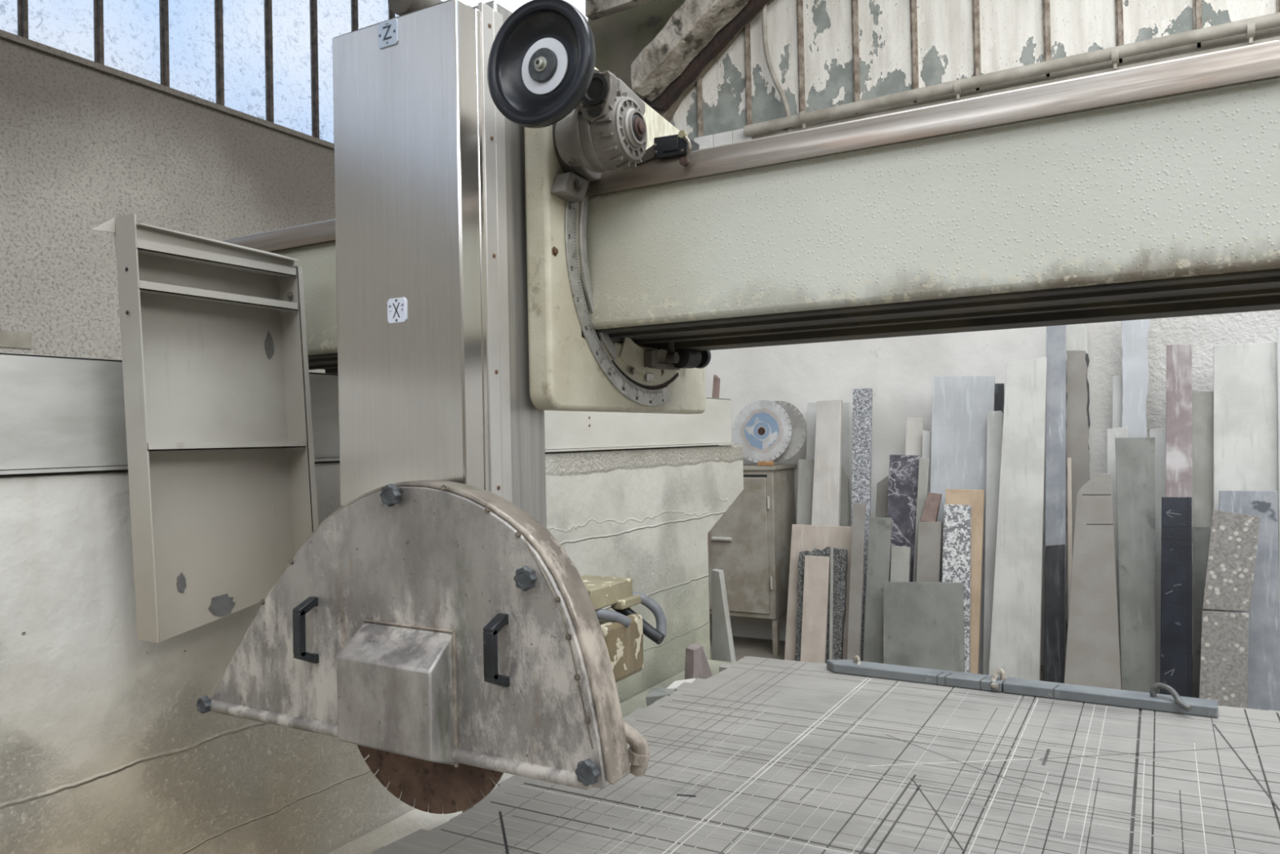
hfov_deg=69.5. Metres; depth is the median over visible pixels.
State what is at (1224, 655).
stone offcut
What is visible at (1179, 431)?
stone offcut
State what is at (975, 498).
stone offcut
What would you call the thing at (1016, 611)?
stone offcut
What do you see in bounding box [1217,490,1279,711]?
stone offcut
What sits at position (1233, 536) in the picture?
stone offcut
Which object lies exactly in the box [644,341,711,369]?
switch
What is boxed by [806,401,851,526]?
stone offcut
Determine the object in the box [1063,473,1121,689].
stone offcut
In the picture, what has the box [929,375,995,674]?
stone offcut
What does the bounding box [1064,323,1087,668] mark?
stone offcut
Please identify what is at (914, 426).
stone offcut
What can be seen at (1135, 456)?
stone offcut
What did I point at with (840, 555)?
stone offcut
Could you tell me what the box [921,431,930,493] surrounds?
stone offcut
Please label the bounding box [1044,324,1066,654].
stone offcut
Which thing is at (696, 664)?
wedge
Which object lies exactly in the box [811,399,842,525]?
stone offcut
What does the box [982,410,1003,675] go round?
stone offcut
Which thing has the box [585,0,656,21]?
roof purlin
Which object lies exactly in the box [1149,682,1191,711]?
iron hook
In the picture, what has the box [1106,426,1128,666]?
stone offcut
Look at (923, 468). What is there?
stone offcut
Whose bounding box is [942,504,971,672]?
stone offcut
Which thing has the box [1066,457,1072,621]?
stone strip
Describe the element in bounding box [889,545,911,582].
stone offcut
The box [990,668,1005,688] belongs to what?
iron hook
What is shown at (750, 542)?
cabinet
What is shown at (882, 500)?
stone offcut
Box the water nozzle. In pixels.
[622,720,649,776]
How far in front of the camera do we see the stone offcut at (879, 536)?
6.27 m
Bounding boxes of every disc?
[357,744,503,813]
[733,400,791,462]
[769,400,806,462]
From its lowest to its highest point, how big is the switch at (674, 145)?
0.068 m
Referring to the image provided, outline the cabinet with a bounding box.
[708,463,796,655]
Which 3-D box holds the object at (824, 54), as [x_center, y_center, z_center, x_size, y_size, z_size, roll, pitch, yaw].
[4.122,-3.573,5.678,10.219,2.600,0.124,-2,-1,29]
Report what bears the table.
on the floor at (743, 646)
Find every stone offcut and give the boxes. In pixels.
[711,568,736,662]
[784,524,852,660]
[794,546,848,662]
[796,459,849,526]
[800,555,830,662]
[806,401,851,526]
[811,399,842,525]
[829,546,833,659]
[846,503,866,660]
[851,388,872,661]
[862,516,892,663]
[875,475,888,517]
[883,581,964,672]
[887,454,919,582]
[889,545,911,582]
[905,417,924,457]
[912,457,928,582]
[916,521,942,582]
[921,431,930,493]
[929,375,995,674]
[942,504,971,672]
[945,488,984,673]
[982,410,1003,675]
[988,356,1047,680]
[994,383,1004,426]
[1043,544,1065,683]
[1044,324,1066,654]
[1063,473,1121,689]
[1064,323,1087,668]
[1065,350,1089,656]
[1085,353,1090,449]
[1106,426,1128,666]
[1112,376,1122,428]
[1115,436,1155,692]
[1120,319,1149,437]
[1149,428,1165,693]
[1160,497,1192,697]
[1165,343,1192,564]
[1191,391,1213,610]
[1192,526,1209,697]
[1198,609,1248,707]
[1202,510,1260,611]
[1213,342,1278,610]
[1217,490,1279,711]
[1277,328,1279,608]
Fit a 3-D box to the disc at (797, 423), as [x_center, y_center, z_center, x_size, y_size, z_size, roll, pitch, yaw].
[1.050,0.034,7.079,0.470,0.470,0.066,-2,-1,29]
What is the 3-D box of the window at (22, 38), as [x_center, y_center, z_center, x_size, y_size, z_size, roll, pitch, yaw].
[-5.171,-3.512,3.485,0.340,2.380,13.000,-2,-1,29]
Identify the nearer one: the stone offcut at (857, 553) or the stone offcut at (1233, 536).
the stone offcut at (1233, 536)
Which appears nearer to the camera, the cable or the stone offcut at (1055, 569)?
the stone offcut at (1055, 569)
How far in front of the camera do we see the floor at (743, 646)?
7.13 m
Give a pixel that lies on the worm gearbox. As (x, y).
(606, 131)
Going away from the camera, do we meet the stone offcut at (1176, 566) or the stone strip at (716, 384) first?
the stone offcut at (1176, 566)
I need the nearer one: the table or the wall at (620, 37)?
the table
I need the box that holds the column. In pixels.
[332,0,546,528]
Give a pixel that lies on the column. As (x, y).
(430, 183)
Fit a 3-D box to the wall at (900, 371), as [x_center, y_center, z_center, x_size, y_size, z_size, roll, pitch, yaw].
[3.370,-0.384,6.308,12.300,4.070,0.300,-2,-1,29]
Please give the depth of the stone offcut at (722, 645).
4.53 m
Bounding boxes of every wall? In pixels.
[0,38,335,373]
[0,352,743,853]
[587,0,773,122]
[705,309,1279,665]
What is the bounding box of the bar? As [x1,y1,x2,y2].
[826,659,1217,717]
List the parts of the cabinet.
leg, door, leg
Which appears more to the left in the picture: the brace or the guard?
the guard
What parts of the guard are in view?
star knob, pull handle, star knob, pull handle, star knob, star knob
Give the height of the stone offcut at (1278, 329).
2.215 m
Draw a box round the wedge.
[684,643,712,679]
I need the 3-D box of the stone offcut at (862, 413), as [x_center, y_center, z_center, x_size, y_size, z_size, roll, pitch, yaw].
[1.586,0.709,6.616,0.150,1.974,0.226,-2,-1,29]
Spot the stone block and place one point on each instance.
(931, 507)
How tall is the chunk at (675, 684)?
0.101 m
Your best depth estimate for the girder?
1.55 m
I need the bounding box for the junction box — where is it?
[580,574,666,682]
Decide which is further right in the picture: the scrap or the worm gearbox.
the scrap
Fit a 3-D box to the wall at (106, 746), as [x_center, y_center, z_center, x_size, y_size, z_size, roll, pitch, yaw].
[-1.088,0.782,2.318,0.432,1.836,5.970,-2,-1,29]
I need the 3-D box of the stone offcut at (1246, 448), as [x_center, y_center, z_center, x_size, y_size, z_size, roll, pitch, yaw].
[3.579,0.571,5.462,0.377,2.139,0.237,-2,-1,29]
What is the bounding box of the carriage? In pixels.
[524,66,706,413]
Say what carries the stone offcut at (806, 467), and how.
on the floor at (743, 646)
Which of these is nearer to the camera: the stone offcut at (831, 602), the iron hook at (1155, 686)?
the iron hook at (1155, 686)
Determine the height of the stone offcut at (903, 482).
1.494 m
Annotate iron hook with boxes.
[853,655,860,664]
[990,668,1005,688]
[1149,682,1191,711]
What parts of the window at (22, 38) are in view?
pane, pane, pane, sill, pane, pane, pane, pane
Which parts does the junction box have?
box lid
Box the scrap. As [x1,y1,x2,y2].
[757,461,774,466]
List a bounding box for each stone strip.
[707,374,719,556]
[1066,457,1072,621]
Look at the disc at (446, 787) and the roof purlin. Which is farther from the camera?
the roof purlin
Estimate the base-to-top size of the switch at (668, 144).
0.022 m
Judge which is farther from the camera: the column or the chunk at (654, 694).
the chunk at (654, 694)
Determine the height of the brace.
1.056 m
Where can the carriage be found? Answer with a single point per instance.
(568, 371)
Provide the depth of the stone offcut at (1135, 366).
5.94 m
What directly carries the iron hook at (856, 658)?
on the bar
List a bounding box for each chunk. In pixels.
[645,687,675,706]
[666,678,695,688]
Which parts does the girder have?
rail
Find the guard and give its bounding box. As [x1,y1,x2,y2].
[195,480,630,790]
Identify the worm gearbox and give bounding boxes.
[552,69,647,187]
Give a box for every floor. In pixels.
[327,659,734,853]
[710,633,1044,680]
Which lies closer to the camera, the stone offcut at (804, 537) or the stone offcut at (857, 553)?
the stone offcut at (857, 553)
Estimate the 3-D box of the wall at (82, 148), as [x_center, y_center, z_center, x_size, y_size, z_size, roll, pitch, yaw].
[-5.115,-0.278,3.455,0.312,4.150,13.000,-2,-1,29]
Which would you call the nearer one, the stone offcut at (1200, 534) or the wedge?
the wedge
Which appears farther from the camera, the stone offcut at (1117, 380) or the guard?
the stone offcut at (1117, 380)
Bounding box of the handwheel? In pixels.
[487,0,595,128]
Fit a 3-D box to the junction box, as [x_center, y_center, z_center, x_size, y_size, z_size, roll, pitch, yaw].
[-0.104,0.344,1.618,0.284,0.163,0.244,-2,-1,29]
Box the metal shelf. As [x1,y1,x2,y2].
[90,213,318,642]
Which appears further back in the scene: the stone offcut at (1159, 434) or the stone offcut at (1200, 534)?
the stone offcut at (1159, 434)
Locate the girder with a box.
[222,40,1279,373]
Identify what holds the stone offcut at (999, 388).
on the floor at (743, 646)
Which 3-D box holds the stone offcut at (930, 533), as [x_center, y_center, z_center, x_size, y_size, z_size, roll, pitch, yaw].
[1.926,1.160,6.175,0.192,1.050,0.149,-2,-1,29]
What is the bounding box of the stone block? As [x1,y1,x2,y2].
[920,492,942,521]
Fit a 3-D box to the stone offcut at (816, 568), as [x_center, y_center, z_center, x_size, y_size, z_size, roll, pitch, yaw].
[1.226,1.304,6.469,0.204,0.795,0.105,-2,-1,29]
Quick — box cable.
[761,4,792,132]
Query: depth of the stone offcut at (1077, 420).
6.04 m
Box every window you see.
[0,0,396,150]
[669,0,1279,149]
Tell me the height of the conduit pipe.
0.172 m
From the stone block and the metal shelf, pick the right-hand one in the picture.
the stone block
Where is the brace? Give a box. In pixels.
[631,0,769,111]
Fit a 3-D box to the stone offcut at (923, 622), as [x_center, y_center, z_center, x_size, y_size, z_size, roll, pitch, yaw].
[1.836,1.340,5.986,0.509,0.686,0.099,-2,-1,29]
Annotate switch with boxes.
[635,129,699,166]
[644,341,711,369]
[662,138,678,151]
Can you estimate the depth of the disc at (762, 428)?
7.05 m
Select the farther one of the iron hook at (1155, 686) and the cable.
the cable
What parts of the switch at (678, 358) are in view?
stem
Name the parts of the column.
letter plate, letter plate, hoist motor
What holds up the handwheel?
attached to the worm gearbox
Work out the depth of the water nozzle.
1.42 m
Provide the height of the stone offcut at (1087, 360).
2.158 m
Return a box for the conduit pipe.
[743,12,1279,136]
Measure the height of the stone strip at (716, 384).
2.110 m
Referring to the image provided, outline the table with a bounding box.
[368,656,1279,853]
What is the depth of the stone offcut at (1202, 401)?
5.64 m
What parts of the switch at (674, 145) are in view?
roller lever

